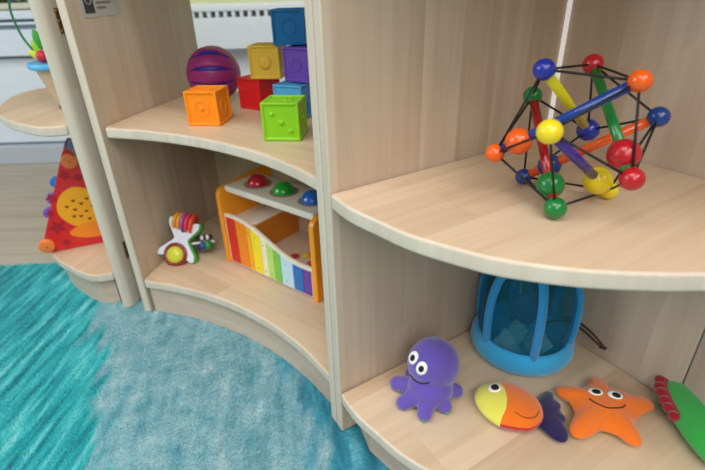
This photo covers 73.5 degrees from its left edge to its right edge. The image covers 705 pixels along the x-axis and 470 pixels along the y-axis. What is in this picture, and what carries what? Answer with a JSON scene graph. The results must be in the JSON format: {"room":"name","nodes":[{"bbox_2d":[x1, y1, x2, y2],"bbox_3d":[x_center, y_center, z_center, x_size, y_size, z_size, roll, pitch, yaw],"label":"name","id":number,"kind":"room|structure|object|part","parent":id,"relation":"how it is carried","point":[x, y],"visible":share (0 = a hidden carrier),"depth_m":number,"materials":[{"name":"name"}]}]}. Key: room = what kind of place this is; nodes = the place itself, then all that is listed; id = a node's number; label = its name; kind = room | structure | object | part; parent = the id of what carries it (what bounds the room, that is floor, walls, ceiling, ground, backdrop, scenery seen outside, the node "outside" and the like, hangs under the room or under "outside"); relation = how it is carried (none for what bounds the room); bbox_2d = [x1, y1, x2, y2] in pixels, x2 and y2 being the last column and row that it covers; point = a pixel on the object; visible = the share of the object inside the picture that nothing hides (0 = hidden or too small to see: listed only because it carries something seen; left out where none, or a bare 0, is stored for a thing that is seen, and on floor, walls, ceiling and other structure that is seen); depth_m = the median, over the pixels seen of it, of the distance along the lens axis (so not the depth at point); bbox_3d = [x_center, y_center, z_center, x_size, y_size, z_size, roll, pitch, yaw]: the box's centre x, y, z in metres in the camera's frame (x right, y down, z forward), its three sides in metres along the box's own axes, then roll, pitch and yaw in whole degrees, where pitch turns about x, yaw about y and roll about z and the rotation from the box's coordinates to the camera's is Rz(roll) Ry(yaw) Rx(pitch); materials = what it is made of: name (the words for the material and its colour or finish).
{"room":"children's room","nodes":[
{"label":"children's room","id":0,"kind":"room"},
{"bbox_2d":[0,163,58,265],"bbox_3d":[0.024,0.820,-0.119,8.000,0.050,5.020,-2,28,0],"label":"floor","id":1,"kind":"structure","parent":0,"point":[24,188],"depth_m":1.58,"materials":[{"name":"wood"}]},
{"bbox_2d":[0,262,522,469],"bbox_3d":[-0.287,0.455,0.513,3.200,0.016,1.686,-2,28,0],"label":"shaggy rug","id":2,"kind":"object","parent":1,"relation":"on","point":[87,383],"visible":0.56,"depth_m":0.83,"materials":[{"name":"carpet"}]},
{"bbox_2d":[0,0,140,306],"bbox_3d":[-0.634,-0.272,1.076,0.385,0.761,0.437,-2,28,0],"label":"shelf unit","id":3,"kind":"object","parent":2,"relation":"on","point":[103,271],"visible":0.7,"depth_m":0.95,"materials":[{"name":"brown wood"}]},
{"bbox_2d":[8,0,61,108],"bbox_3d":[-0.607,-0.379,0.956,0.123,0.238,0.116,-2,28,0],"label":"bead maze","id":4,"kind":"object","parent":3,"relation":"on","point":[40,66],"visible":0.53,"depth_m":0.94,"materials":[{"name":"painted wood"},{"name":"metal wire"},{"name":"plastic"}]},
{"bbox_2d":[36,71,60,105],"bbox_3d":[-0.602,-0.313,0.991,0.092,0.076,0.092,-2,28,0],"label":"pot","id":5,"kind":"object","parent":4,"relation":"attached to","point":[46,77],"depth_m":0.95,"materials":[{"name":"brown wood"}]},
{"bbox_3d":[-0.648,-0.291,1.067,0.358,0.020,0.435,-2,28,0],"label":"shelf","id":6,"kind":"part","parent":3,"relation":"part of","materials":[{"name":"brown wood"}]},
{"bbox_2d":[38,138,102,252],"bbox_3d":[-0.647,-0.103,1.130,0.232,0.238,0.111,-14,30,-21],"label":"toy","id":7,"kind":"object","parent":3,"relation":"on","point":[72,221],"visible":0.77,"depth_m":1.09,"materials":[{"name":"red fabric"}]},
{"bbox_3d":[-0.713,0.026,1.101,0.034,0.034,0.009,-14,30,-21],"label":"corner knob","id":8,"kind":"part","parent":7,"relation":"part of","materials":[{"name":"orange plastic"}]},
{"bbox_3d":[-0.628,-0.164,1.047,0.034,0.034,0.009,-14,30,-21],"label":"corner knob","id":9,"kind":"part","parent":7,"relation":"part of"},
{"bbox_3d":[-0.639,-0.004,1.220,0.358,0.020,0.435,-2,28,0],"label":"shelf","id":10,"kind":"part","parent":3,"relation":"part of","materials":[{"name":"brown wood"}]},
{"bbox_2d":[56,0,336,422],"bbox_3d":[-0.148,-0.172,0.862,0.836,0.761,0.372,17,33,31],"label":"shelf unit","id":11,"kind":"object","parent":2,"relation":"on","point":[130,57],"visible":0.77,"depth_m":0.93,"materials":[{"name":"brown wood"}]},
{"bbox_3d":[-0.421,-0.247,1.040,0.017,0.740,0.391,5,29,12],"label":"panel","id":12,"kind":"part","parent":11,"relation":"part of","materials":[{"name":"brown wood"}]},
{"bbox_2d":[158,211,214,265],"bbox_3d":[-0.377,0.008,1.058,0.081,0.114,0.106,20,35,35],"label":"rattle","id":13,"kind":"object","parent":11,"relation":"on","point":[180,250],"visible":1,"depth_m":1.05,"materials":[{"name":"white plastic"}]},
{"bbox_3d":[-0.387,0.010,1.052,0.091,0.093,0.046,4,28,10],"label":"plate","id":14,"kind":"part","parent":13,"relation":"part of","materials":[{"name":"white plastic"}]},
{"bbox_3d":[-0.384,0.011,1.062,0.093,0.100,0.056,4,28,10],"label":"plate","id":15,"kind":"part","parent":13,"relation":"part of","materials":[{"name":"plastic"}]},
{"bbox_2d":[183,85,231,125],"bbox_3d":[-0.261,-0.235,0.856,0.060,0.060,0.060,2,28,8],"label":"cube","id":16,"kind":"object","parent":11,"relation":"on","point":[206,105],"visible":1,"depth_m":0.84,"materials":[{"name":"plastic"}]},
{"bbox_3d":[-0.145,-0.193,0.856,0.802,0.020,0.353,17,33,31],"label":"shelf","id":17,"kind":"part","parent":11,"relation":"part of","materials":[{"name":"brown wood"}]},
{"bbox_2d":[186,46,240,96],"bbox_3d":[-0.296,-0.345,1.008,0.112,0.112,0.112,24,37,39],"label":"ball","id":18,"kind":"object","parent":11,"relation":"on","point":[208,65],"visible":0.81,"depth_m":0.96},
{"bbox_3d":[-0.139,0.095,1.006,0.802,0.020,0.360,17,33,31],"label":"shelf","id":19,"kind":"part","parent":11,"relation":"part of","materials":[{"name":"brown wood"}]},
{"bbox_2d":[237,75,279,110],"bbox_3d":[-0.188,-0.291,0.956,0.060,0.060,0.060,16,33,30],"label":"cube","id":20,"kind":"object","parent":11,"relation":"on","point":[252,92],"visible":0.55,"depth_m":0.94,"materials":[{"name":"plastic"}]},
{"bbox_2d":[247,42,285,78],"bbox_3d":[-0.163,-0.339,0.916,0.060,0.060,0.060,2,28,8],"label":"cube","id":21,"kind":"object","parent":20,"relation":"on","point":[265,59],"visible":0.88,"depth_m":0.89,"materials":[{"name":"plastic"}]},
{"bbox_3d":[-0.040,-0.079,1.075,0.797,0.391,0.016,17,33,31],"label":"panel","id":22,"kind":"part","parent":11,"relation":"part of","materials":[{"name":"brown wood"}]},
{"bbox_2d":[216,165,323,302],"bbox_3d":[-0.131,-0.016,0.994,0.275,0.186,0.150,19,34,33],"label":"toy xylophone","id":23,"kind":"object","parent":11,"relation":"on","point":[275,237],"visible":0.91,"depth_m":0.98,"materials":[{"name":"orange paint"}]},
{"bbox_3d":[-0.235,-0.051,1.066,0.013,0.186,0.150,19,34,33],"label":"panel","id":24,"kind":"part","parent":23,"relation":"part of","materials":[{"name":"orange paint"}]},
{"bbox_2d":[247,174,268,187],"bbox_3d":[-0.197,-0.105,0.984,0.045,0.045,0.045,-2,28,0],"label":"ball","id":25,"kind":"object","parent":23,"relation":"on","point":[256,180],"visible":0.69,"depth_m":0.97,"materials":[{"name":"red plastic"}]},
{"bbox_2d":[273,181,294,195],"bbox_3d":[-0.137,-0.085,0.942,0.045,0.045,0.045,-2,28,0],"label":"ball","id":26,"kind":"object","parent":23,"relation":"on","point":[283,188],"visible":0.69,"depth_m":0.92,"materials":[{"name":"green plastic"}]},
{"bbox_3d":[-0.130,0.027,1.017,0.249,0.008,0.123,19,34,33],"label":"board","id":27,"kind":"part","parent":23,"relation":"part of","materials":[{"name":"wood"}]},
{"bbox_2d":[301,189,317,204],"bbox_3d":[-0.076,-0.064,0.900,0.045,0.045,0.045,-2,28,0],"label":"ball","id":28,"kind":"object","parent":23,"relation":"on","point":[309,197],"visible":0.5,"depth_m":0.88,"materials":[{"name":"blue plastic"}]},
{"bbox_3d":[-0.027,0.019,0.922,0.013,0.186,0.150,19,34,33],"label":"panel","id":29,"kind":"part","parent":23,"relation":"part of","materials":[{"name":"orange paint"}]},
{"bbox_2d":[260,95,307,140],"bbox_3d":[-0.109,-0.190,0.761,0.060,0.060,0.060,2,28,7],"label":"cube","id":30,"kind":"object","parent":11,"relation":"on","point":[284,117],"visible":1,"depth_m":0.74,"materials":[{"name":"plastic"}]},
{"bbox_2d":[273,81,311,117],"bbox_3d":[-0.105,-0.255,0.884,0.060,0.060,0.060,11,31,23],"label":"cube","id":31,"kind":"object","parent":11,"relation":"on","point":[284,87],"visible":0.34,"depth_m":0.86,"materials":[{"name":"plastic"}]},
{"bbox_2d":[282,44,309,82],"bbox_3d":[-0.086,-0.319,0.874,0.060,0.060,0.060,16,33,30],"label":"cube","id":32,"kind":"object","parent":31,"relation":"on","point":[295,57],"visible":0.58,"depth_m":0.85,"materials":[{"name":"plastic"}]},
{"bbox_2d":[270,7,306,45],"bbox_3d":[-0.116,-0.389,0.878,0.062,0.060,0.062,-2,28,0],"label":"cube","id":33,"kind":"object","parent":32,"relation":"on","point":[288,24],"visible":0.88,"depth_m":0.85,"materials":[{"name":"plastic"}]},
{"bbox_3d":[0.125,-0.076,0.689,0.391,0.740,0.018,-18,32,-27],"label":"panel","id":34,"kind":"part","parent":11,"relation":"part of","materials":[{"name":"brown wood"}]},
{"bbox_2d":[312,0,704,469],"bbox_3d":[0.266,0.011,0.497,0.413,0.761,0.487,-18,32,-27],"label":"shelf unit","id":35,"kind":"object","parent":2,"relation":"on","point":[413,95],"visible":0.89,"depth_m":0.60,"materials":[{"name":"brown wood"}]},
{"bbox_2d":[390,337,462,422],"bbox_3d":[0.108,0.199,0.676,0.105,0.096,0.097,-2,28,0],"label":"octopus","id":36,"kind":"object","parent":35,"relation":"on","point":[433,363],"visible":1,"depth_m":0.66,"materials":[{"name":"purple fabric"}]},
{"bbox_3d":[0.135,-0.069,0.675,0.391,0.740,0.018,-18,32,-27],"label":"panel","id":37,"kind":"part","parent":35,"relation":"part of","materials":[{"name":"brown wood"}]},
{"bbox_3d":[0.242,-0.018,0.505,0.394,0.020,0.391,-18,32,-27],"label":"shelf","id":38,"kind":"part","parent":35,"relation":"part of","materials":[{"name":"brown wood"}]},
{"bbox_2d":[474,382,568,442],"bbox_3d":[0.233,0.239,0.656,0.122,0.034,0.088,3,28,8],"label":"fish","id":39,"kind":"object","parent":35,"relation":"on","point":[506,405],"visible":1,"depth_m":0.64},
{"bbox_3d":[0.250,0.269,0.658,0.394,0.020,0.391,-18,32,-27],"label":"shelf","id":40,"kind":"part","parent":35,"relation":"part of","materials":[{"name":"brown wood"}]},
{"bbox_2d":[470,273,583,376],"bbox_3d":[0.278,0.107,0.750,0.163,0.177,0.163,-2,28,0],"label":"basket","id":41,"kind":"object","parent":35,"relation":"on","point":[513,335],"visible":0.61,"depth_m":0.76,"materials":[{"name":"teal plastic"}]},
{"bbox_2d":[546,316,606,349],"bbox_3d":[0.361,0.158,0.774,0.011,0.047,0.116,-17,32,-27],"label":"cord","id":42,"kind":"object","parent":41,"relation":"attached to","point":[600,344],"visible":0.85,"depth_m":0.75,"materials":[{"name":"black rubber"}]},
{"bbox_2d":[485,54,670,218],"bbox_3d":[0.228,-0.105,0.487,0.169,0.150,0.168,-2,28,0],"label":"toy","id":43,"kind":"object","parent":35,"relation":"on","point":[622,156],"visible":1,"depth_m":0.47,"materials":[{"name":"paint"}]},
{"bbox_3d":[0.181,-0.124,0.526,0.002,0.049,0.081,22,36,37],"label":"cord","id":44,"kind":"part","parent":43,"relation":"part of","materials":[{"name":"black rubber"}]},
{"bbox_3d":[0.166,-0.091,0.469,0.003,0.046,0.079,-10,29,-16],"label":"cord","id":45,"kind":"part","parent":43,"relation":"part of","materials":[{"name":"black rubber"}]},
{"bbox_3d":[0.170,-0.124,0.484,0.035,0.089,0.019,-2,28,0],"label":"cord","id":46,"kind":"part","parent":43,"relation":"part of","materials":[{"name":"black rubber"}]},
{"bbox_3d":[0.180,-0.058,0.495,0.051,0.042,0.061,-2,28,0],"label":"cord","id":47,"kind":"part","parent":43,"relation":"part of","materials":[{"name":"black rubber"}]},
{"bbox_3d":[0.204,-0.114,0.549,0.002,0.088,0.032,5,29,12],"label":"cord","id":48,"kind":"part","parent":43,"relation":"part of","materials":[{"name":"black rubber"}]},
{"bbox_3d":[0.206,-0.093,0.510,0.010,0.090,0.116,-1,28,2],"label":"rod","id":49,"kind":"part","parent":43,"relation":"part of","materials":[{"name":"paint"}]},
{"bbox_3d":[0.192,-0.060,0.453,0.032,0.084,0.002,-17,32,-27],"label":"cord","id":50,"kind":"part","parent":43,"relation":"part of","materials":[{"name":"black rubber"}]},
{"bbox_3d":[0.242,-0.059,0.538,0.090,0.004,0.003,13,31,25],"label":"cord","id":51,"kind":"part","parent":43,"relation":"part of","materials":[{"name":"black rubber"}]},
{"bbox_3d":[0.240,-0.141,0.544,0.068,0.040,0.003,4,29,11],"label":"cord","id":52,"kind":"part","parent":43,"relation":"part of","materials":[{"name":"black rubber"}]},
{"bbox_3d":[0.205,-0.113,0.466,0.117,0.086,0.010,14,32,26],"label":"rod","id":53,"kind":"part","parent":43,"relation":"part of","materials":[{"name":"paint"}]},
{"bbox_3d":[0.237,-0.095,0.551,0.075,0.052,0.003,-7,28,-10],"label":"cord","id":54,"kind":"part","parent":43,"relation":"part of","materials":[{"name":"black rubber"}]},
{"bbox_3d":[0.229,-0.141,0.501,0.105,0.082,0.010,-20,33,-30],"label":"rod","id":55,"kind":"part","parent":43,"relation":"part of","materials":[{"name":"paint"}]},
{"bbox_3d":[0.220,-0.170,0.477,0.083,0.006,0.003,-19,32,-29],"label":"cord","id":56,"kind":"part","parent":43,"relation":"part of","materials":[{"name":"black rubber"}]},
{"bbox_3d":[0.230,-0.071,0.473,0.117,0.088,0.010,-17,32,-27],"label":"rod","id":57,"kind":"part","parent":43,"relation":"part of","materials":[{"name":"purple paint"}]},
{"bbox_3d":[0.244,-0.038,0.499,0.089,0.004,0.003,-17,32,-27],"label":"cord","id":58,"kind":"part","parent":43,"relation":"part of","materials":[{"name":"black rubber"}]},
{"bbox_3d":[0.252,-0.093,0.511,0.116,0.086,0.010,14,32,27],"label":"rod","id":59,"kind":"part","parent":43,"relation":"part of","materials":[{"name":"paint"}]},
{"bbox_3d":[0.263,-0.151,0.522,0.025,0.076,0.003,-24,35,-35],"label":"cord","id":60,"kind":"part","parent":43,"relation":"part of","materials":[{"name":"black rubber"}]},
{"bbox_3d":[0.221,-0.149,0.438,0.083,0.008,0.003,15,32,28],"label":"cord","id":61,"kind":"part","parent":43,"relation":"part of","materials":[{"name":"black rubber"}]},
{"bbox_3d":[0.217,-0.072,0.430,0.080,0.044,0.003,3,28,9],"label":"cord","id":62,"kind":"part","parent":43,"relation":"part of","materials":[{"name":"black rubber"}]},
{"bbox_3d":[0.217,-0.115,0.423,0.082,0.042,0.003,-7,28,-9],"label":"cord","id":63,"kind":"part","parent":43,"relation":"part of","materials":[{"name":"black rubber"}]},
{"bbox_3d":[0.255,-0.116,0.466,0.010,0.086,0.116,-2,28,0],"label":"rod","id":64,"kind":"part","parent":43,"relation":"part of","materials":[{"name":"paint"}]},
{"bbox_3d":[0.255,-0.159,0.459,0.003,0.004,0.089,-2,28,-1],"label":"cord","id":65,"kind":"part","parent":43,"relation":"part of","materials":[{"name":"black rubber"}]},
{"bbox_3d":[0.287,-0.119,0.506,0.003,0.035,0.080,-12,30,-19],"label":"cord","id":66,"kind":"part","parent":43,"relation":"part of","materials":[{"name":"black rubber"}]},
{"bbox_3d":[0.278,-0.148,0.482,0.003,0.044,0.076,-22,34,-33],"label":"cord","id":67,"kind":"part","parent":43,"relation":"part of","materials":[{"name":"black rubber"}]},
{"bbox_3d":[0.292,-0.083,0.492,0.030,0.085,0.003,17,33,31],"label":"cord","id":68,"kind":"part","parent":43,"relation":"part of","materials":[{"name":"black rubber"}]},
{"bbox_3d":[0.257,-0.094,0.427,0.003,0.083,0.031,0,28,3],"label":"cord","id":69,"kind":"part","parent":43,"relation":"part of","materials":[{"name":"black rubber"}]},
{"bbox_3d":[0.279,-0.084,0.450,0.003,0.043,0.076,19,34,34],"label":"cord","id":70,"kind":"part","parent":43,"relation":"part of","materials":[{"name":"black rubber"}]},
{"bbox_2d":[556,376,653,446],"bbox_3d":[0.354,0.239,0.654,0.134,0.030,0.120,-2,28,0],"label":"starfish","id":71,"kind":"object","parent":35,"relation":"on","point":[597,407],"visible":1,"depth_m":0.64,"materials":[{"name":"orange fabric"}]},
{"bbox_3d":[0.388,-0.066,0.656,0.018,0.740,0.282,-18,32,-27],"label":"panel","id":72,"kind":"part","parent":35,"relation":"part of","materials":[{"name":"brown wood"}]},
{"bbox_2d":[654,375,704,460],"bbox_3d":[0.471,0.244,0.625,0.102,0.043,0.165,-2,28,0],"label":"creature","id":73,"kind":"object","parent":35,"relation":"on","point":[681,405],"visible":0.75,"depth_m":0.62,"materials":[{"name":"green fabric"}]},
{"bbox_3d":[0.465,0.040,0.452,0.018,0.740,0.210,-1,28,1],"label":"panel","id":74,"kind":"part","parent":35,"relation":"part of","materials":[{"name":"brown wood"}]},
{"bbox_2d":[0,0,303,142],"bbox_3d":[-0.046,-1.547,1.510,8.000,2.600,0.120,-2,28,0],"label":"wall","id":75,"kind":"structure","parent":0,"point":[241,55],"depth_m":1.79,"materials":[{"name":"paint"}]},
{"bbox_2d":[0,0,29,9],"bbox_3d":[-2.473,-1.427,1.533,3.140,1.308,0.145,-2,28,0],"label":"windowsill","id":76,"kind":"structure","parent":75,"relation":"in","point":[15,4],"depth_m":1.77,"materials":[{"name":"white"}]},
{"bbox_3d":[-2.493,-1.419,1.542,3.100,1.248,0.004,-2,28,0],"label":"pane","id":77,"kind":"part","parent":76,"relation":"part of","materials":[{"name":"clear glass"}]},
{"bbox_2d":[0,141,64,164],"bbox_3d":[-0.012,-0.392,2.023,8.000,0.078,0.060,-2,28,0],"label":"baseboard","id":78,"kind":"structure","parent":75,"relation":"attached to","point":[28,152],"depth_m":2.00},
{"bbox_2d":[0,10,70,142],"bbox_3d":[-2.338,-0.581,1.874,3.160,0.503,0.079,-2,28,0],"label":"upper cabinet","id":79,"kind":"object","parent":75,"relation":"attached to","point":[16,78],"visible":0.02,"depth_m":1.86,"materials":[{"name":"white wood"}]},
{"bbox_3d":[-2.343,-0.734,1.792,3.160,0.156,0.079,-2,28,0],"label":"casing","id":80,"kind":"part","parent":79,"relation":"part of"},
{"bbox_3d":[-2.336,-0.519,1.935,3.160,0.335,0.029,-2,28,0],"label":"panel","id":81,"kind":"part","parent":79,"relation":"part of","materials":[{"name":"white wood"}]},
{"bbox_2d":[191,2,303,48],"bbox_3d":[0.416,-0.816,1.789,2.320,0.152,0.084,-2,28,0],"label":"radiator","id":82,"kind":"object","parent":75,"relation":"attached to","point":[226,26],"visible":0.1,"depth_m":1.75,"materials":[{"name":"white metal"}]},
{"bbox_2d":[192,10,269,17],"bbox_3d":[0.413,-0.851,1.760,2.315,0.020,0.063,-2,28,0],"label":"grille","id":83,"kind":"object","parent":82,"relation":"attached to","point":[195,13],"depth_m":1.74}
]}

